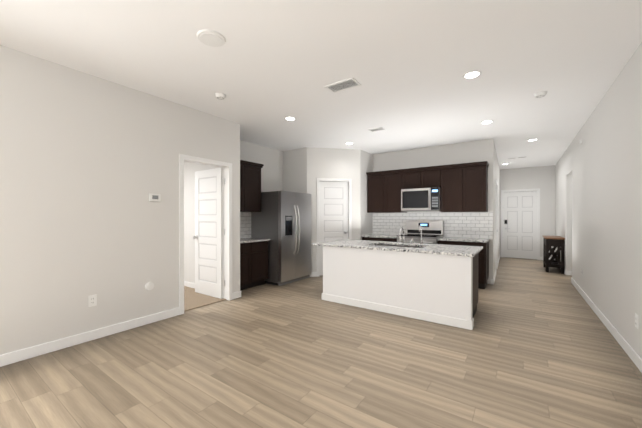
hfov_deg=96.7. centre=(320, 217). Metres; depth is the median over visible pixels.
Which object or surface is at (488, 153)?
wall
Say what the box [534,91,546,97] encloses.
smoke detector
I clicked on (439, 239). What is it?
countertop
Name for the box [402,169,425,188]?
upper cabinet
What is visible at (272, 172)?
wall
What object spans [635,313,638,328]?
electrical outlet
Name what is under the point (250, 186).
upper cabinet
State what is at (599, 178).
wall
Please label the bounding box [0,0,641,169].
ceiling
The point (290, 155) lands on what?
wall
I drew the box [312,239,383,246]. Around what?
island countertop
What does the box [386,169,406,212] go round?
upper cabinet
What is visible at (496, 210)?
door frame
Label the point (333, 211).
pantry door
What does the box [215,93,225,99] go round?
smoke detector
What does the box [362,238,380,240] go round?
base cabinet
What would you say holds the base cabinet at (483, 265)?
on the floor
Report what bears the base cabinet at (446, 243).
on the floor
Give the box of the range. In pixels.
[397,221,443,243]
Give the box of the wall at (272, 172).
[240,140,283,237]
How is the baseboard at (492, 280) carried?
attached to the wall at (488, 153)
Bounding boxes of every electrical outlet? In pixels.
[88,294,96,306]
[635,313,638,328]
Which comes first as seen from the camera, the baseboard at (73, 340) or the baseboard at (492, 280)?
the baseboard at (73, 340)
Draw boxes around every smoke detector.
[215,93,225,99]
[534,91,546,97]
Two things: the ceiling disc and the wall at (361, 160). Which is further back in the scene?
the wall at (361, 160)
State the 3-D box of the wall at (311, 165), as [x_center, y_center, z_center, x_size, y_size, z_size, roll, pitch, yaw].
[0.002,-0.119,6.820,0.270,2.760,1.560,0,0,35]
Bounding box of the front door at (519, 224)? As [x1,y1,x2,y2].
[503,191,536,258]
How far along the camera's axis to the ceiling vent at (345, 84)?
3.19 m
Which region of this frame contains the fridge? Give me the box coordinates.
[251,191,310,285]
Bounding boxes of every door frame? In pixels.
[179,154,231,314]
[317,178,351,276]
[495,179,497,269]
[501,189,539,259]
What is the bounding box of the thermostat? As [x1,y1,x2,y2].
[149,193,160,200]
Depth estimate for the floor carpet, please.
4.38 m
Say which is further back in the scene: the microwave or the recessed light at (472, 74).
the microwave
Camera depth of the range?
5.88 m
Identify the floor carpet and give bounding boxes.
[184,286,225,311]
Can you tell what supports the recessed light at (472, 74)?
in the ceiling
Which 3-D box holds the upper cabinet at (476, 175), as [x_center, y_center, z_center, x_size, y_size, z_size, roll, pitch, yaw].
[2.908,-0.544,5.443,0.448,0.878,0.331,0,0,35]
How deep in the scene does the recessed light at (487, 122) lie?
4.45 m
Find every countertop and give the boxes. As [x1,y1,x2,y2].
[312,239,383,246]
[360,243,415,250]
[361,234,396,237]
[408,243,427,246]
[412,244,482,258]
[437,238,488,241]
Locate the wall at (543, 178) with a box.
[504,166,555,256]
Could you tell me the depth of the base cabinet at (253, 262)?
5.11 m
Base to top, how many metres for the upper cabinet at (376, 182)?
0.878 m
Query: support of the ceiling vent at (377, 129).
in the ceiling
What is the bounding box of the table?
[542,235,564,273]
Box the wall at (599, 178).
[556,42,641,358]
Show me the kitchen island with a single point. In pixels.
(436, 283)
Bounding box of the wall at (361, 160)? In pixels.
[352,149,371,239]
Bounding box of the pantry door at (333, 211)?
[319,181,347,274]
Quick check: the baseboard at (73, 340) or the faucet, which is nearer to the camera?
the baseboard at (73, 340)
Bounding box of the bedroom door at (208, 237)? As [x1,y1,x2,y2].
[193,168,222,298]
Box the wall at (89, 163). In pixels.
[0,45,239,354]
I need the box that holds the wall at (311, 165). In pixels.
[296,147,343,271]
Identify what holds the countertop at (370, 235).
on the base cabinet at (382, 239)
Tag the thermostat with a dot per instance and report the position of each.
(154, 197)
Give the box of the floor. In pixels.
[0,257,641,427]
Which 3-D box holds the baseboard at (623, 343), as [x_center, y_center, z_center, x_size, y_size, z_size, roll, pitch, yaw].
[1.818,1.236,1.154,0.018,0.100,10.764,0,0,35]
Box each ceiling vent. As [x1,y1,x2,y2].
[325,77,360,92]
[368,127,385,131]
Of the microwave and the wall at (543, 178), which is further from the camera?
the wall at (543, 178)
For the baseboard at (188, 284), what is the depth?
5.15 m
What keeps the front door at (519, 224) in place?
in the wall at (543, 178)
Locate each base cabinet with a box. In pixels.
[240,238,269,289]
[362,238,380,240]
[381,238,396,241]
[437,242,464,245]
[465,242,488,288]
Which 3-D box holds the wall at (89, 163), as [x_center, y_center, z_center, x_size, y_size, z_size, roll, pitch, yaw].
[-3.201,-0.097,1.909,0.120,2.760,6.520,0,0,35]
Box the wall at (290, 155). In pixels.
[284,150,295,191]
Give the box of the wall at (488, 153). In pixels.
[480,139,503,283]
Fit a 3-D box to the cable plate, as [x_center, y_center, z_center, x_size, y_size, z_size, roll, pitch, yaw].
[-2.055,0.826,3.431,0.028,0.100,0.100,0,0,35]
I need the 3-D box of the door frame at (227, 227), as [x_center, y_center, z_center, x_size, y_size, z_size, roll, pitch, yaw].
[-1.671,0.220,4.110,0.156,2.107,0.834,0,0,35]
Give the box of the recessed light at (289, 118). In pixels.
[284,116,295,120]
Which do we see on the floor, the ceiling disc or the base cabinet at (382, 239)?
the base cabinet at (382, 239)
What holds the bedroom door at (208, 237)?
in the wall at (89, 163)
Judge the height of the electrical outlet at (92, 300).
0.116 m
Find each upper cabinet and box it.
[240,160,263,211]
[366,173,385,212]
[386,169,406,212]
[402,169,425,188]
[426,165,441,188]
[441,165,465,211]
[466,161,488,211]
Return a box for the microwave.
[401,187,440,211]
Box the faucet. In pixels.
[397,225,424,243]
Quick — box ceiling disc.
[197,29,225,46]
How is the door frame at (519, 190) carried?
attached to the wall at (543, 178)
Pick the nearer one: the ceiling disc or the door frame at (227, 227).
the ceiling disc
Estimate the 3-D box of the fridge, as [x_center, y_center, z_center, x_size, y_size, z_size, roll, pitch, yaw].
[-0.765,0.386,5.814,0.882,1.760,0.920,0,0,35]
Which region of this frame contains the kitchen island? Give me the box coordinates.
[322,243,477,329]
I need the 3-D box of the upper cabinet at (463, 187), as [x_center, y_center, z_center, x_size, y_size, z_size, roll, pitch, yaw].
[2.635,-0.545,5.632,0.448,0.878,0.331,0,0,35]
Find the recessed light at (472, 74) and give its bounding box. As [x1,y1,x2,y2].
[462,70,481,78]
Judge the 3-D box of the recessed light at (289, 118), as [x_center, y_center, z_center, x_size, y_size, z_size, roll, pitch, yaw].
[-0.461,-1.483,4.285,0.178,0.008,0.178,0,0,35]
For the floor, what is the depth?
2.40 m
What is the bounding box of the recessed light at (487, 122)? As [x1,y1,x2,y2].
[481,120,492,123]
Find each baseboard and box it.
[0,307,179,366]
[184,281,194,287]
[491,270,495,283]
[571,277,641,372]
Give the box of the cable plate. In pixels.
[145,282,153,289]

